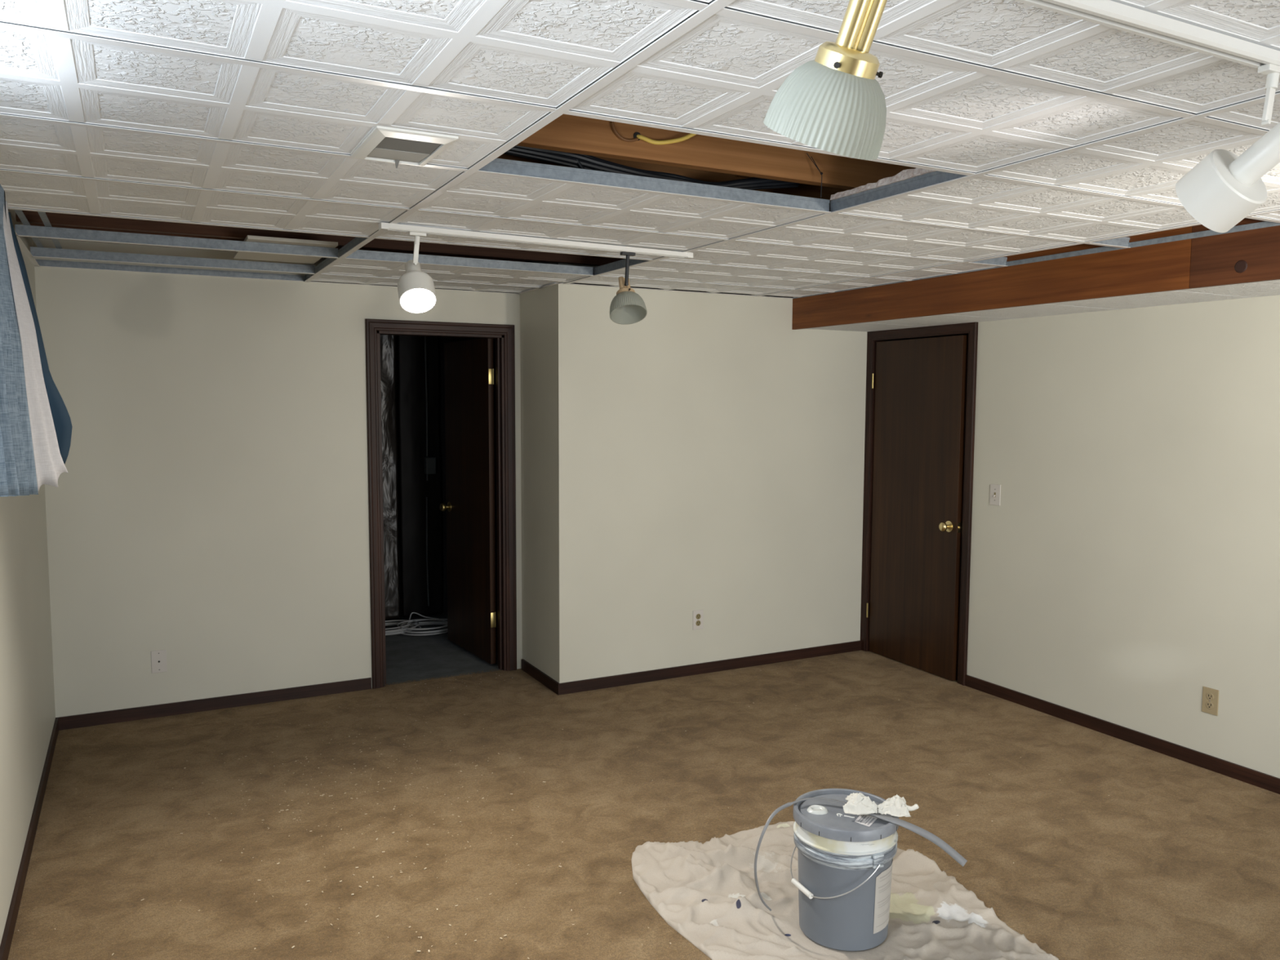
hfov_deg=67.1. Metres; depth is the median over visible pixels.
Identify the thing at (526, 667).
baseboard
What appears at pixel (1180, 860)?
floor
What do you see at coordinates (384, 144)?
ceiling vent
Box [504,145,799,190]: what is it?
cable bundle
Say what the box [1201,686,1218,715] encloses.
wall outlet
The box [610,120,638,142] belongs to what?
cable
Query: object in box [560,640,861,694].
baseboard
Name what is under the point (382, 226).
track
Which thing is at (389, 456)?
insulation batt
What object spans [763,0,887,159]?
track spotlight
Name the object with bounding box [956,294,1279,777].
wall
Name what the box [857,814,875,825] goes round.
print
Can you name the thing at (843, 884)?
paint bucket
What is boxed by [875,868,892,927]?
print
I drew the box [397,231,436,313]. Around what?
track spotlight
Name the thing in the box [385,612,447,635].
cable coil
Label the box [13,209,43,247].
channel
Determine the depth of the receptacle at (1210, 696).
4.22 m
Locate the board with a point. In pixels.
(737, 175)
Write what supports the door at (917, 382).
in the wall at (1126, 566)
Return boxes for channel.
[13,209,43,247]
[37,211,62,248]
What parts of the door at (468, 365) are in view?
casing, knob, casing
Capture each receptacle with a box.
[695,613,700,619]
[695,620,700,626]
[1205,702,1213,709]
[1206,693,1213,700]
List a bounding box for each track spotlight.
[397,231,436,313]
[609,251,647,324]
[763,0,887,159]
[1175,63,1279,232]
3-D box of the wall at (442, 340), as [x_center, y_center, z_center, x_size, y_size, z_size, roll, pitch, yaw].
[-1.607,-0.221,6.287,1.420,2.640,1.695,-2,5,-28]
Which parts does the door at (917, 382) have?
casing, knob, casing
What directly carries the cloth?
on the floor
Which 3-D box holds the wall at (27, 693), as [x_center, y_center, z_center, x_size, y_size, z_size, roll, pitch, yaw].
[-1.031,0.204,1.034,0.115,2.620,7.950,-2,5,-28]
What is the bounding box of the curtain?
[0,184,72,496]
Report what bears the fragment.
on the ceiling
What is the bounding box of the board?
[734,174,753,177]
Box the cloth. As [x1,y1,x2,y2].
[631,821,1058,959]
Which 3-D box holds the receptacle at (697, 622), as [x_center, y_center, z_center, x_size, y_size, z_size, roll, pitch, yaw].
[0.341,0.838,5.653,0.033,0.033,0.003,-2,5,-28]
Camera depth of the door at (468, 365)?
5.74 m
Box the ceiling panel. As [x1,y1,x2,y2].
[233,235,337,263]
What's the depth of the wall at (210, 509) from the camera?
4.92 m
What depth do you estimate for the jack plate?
4.86 m
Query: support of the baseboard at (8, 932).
attached to the wall at (27, 693)
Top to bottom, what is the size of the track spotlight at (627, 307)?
0.284 m
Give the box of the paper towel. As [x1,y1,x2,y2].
[843,792,919,817]
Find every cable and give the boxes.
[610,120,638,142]
[636,133,697,144]
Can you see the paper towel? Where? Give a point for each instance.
(857, 803)
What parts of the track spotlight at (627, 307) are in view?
socket arm, stem, lamp shade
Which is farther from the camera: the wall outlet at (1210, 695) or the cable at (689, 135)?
the wall outlet at (1210, 695)
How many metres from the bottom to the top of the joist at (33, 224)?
0.235 m
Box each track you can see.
[377,222,693,258]
[1013,0,1279,68]
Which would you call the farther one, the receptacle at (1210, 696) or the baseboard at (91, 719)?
the baseboard at (91, 719)
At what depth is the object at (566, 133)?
2.93 m
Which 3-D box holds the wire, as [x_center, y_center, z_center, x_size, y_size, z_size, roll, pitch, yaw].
[0.557,-0.972,3.079,0.054,0.141,0.012,2,5,23]
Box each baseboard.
[0,718,58,959]
[55,677,371,730]
[521,658,560,695]
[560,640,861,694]
[964,675,1279,794]
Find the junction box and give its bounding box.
[424,457,435,474]
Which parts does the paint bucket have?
bail handle, lid, tear strip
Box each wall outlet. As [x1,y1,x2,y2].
[693,609,703,630]
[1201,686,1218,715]
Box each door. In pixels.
[364,319,516,688]
[860,321,977,685]
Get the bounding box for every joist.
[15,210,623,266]
[26,223,525,262]
[496,153,848,200]
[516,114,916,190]
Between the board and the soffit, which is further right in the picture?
the soffit
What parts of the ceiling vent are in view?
lever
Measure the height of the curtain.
0.673 m
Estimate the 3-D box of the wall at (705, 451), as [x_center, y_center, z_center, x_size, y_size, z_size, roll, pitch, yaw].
[0.397,-0.199,5.991,2.236,2.620,0.689,-2,5,-28]
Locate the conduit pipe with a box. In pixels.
[424,336,429,606]
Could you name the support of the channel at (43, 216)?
on the ceiling
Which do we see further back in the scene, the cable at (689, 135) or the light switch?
the light switch
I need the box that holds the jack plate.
[151,649,167,673]
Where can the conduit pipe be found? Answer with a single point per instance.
(425, 360)
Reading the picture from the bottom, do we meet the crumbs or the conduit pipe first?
the crumbs
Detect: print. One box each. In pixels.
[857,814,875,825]
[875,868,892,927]
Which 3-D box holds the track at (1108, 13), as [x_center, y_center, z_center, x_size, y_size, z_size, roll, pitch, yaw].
[1.093,-0.736,1.690,2.498,0.024,0.037,-2,5,-28]
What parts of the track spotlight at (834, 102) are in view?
lamp shade, socket arm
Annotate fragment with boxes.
[830,168,936,199]
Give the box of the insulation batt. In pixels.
[379,334,399,619]
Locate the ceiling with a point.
(1039, 129)
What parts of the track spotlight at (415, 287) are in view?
stem, lamp shade, bulb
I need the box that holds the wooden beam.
[791,217,1279,329]
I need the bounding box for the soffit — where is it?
[806,280,1279,331]
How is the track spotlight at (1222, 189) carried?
attached to the track at (1108, 13)
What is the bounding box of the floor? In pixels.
[7,613,1279,959]
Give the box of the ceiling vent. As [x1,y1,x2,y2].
[350,125,458,168]
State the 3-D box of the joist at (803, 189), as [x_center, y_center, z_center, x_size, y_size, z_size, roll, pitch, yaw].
[0.004,-1.096,3.291,3.895,0.235,0.040,-2,5,-28]
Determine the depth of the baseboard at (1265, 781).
4.54 m
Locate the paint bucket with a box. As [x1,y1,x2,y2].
[754,788,967,951]
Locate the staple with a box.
[633,132,640,140]
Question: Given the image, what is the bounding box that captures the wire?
[806,152,822,197]
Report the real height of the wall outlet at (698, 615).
0.114 m
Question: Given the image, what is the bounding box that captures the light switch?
[989,484,1000,506]
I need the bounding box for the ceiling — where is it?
[0,0,1279,298]
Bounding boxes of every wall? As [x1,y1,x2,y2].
[0,208,55,945]
[33,238,522,717]
[395,335,497,641]
[520,260,867,683]
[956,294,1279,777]
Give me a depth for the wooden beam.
4.07 m
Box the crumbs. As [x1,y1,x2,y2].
[17,672,1109,959]
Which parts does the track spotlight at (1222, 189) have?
lamp shade, stem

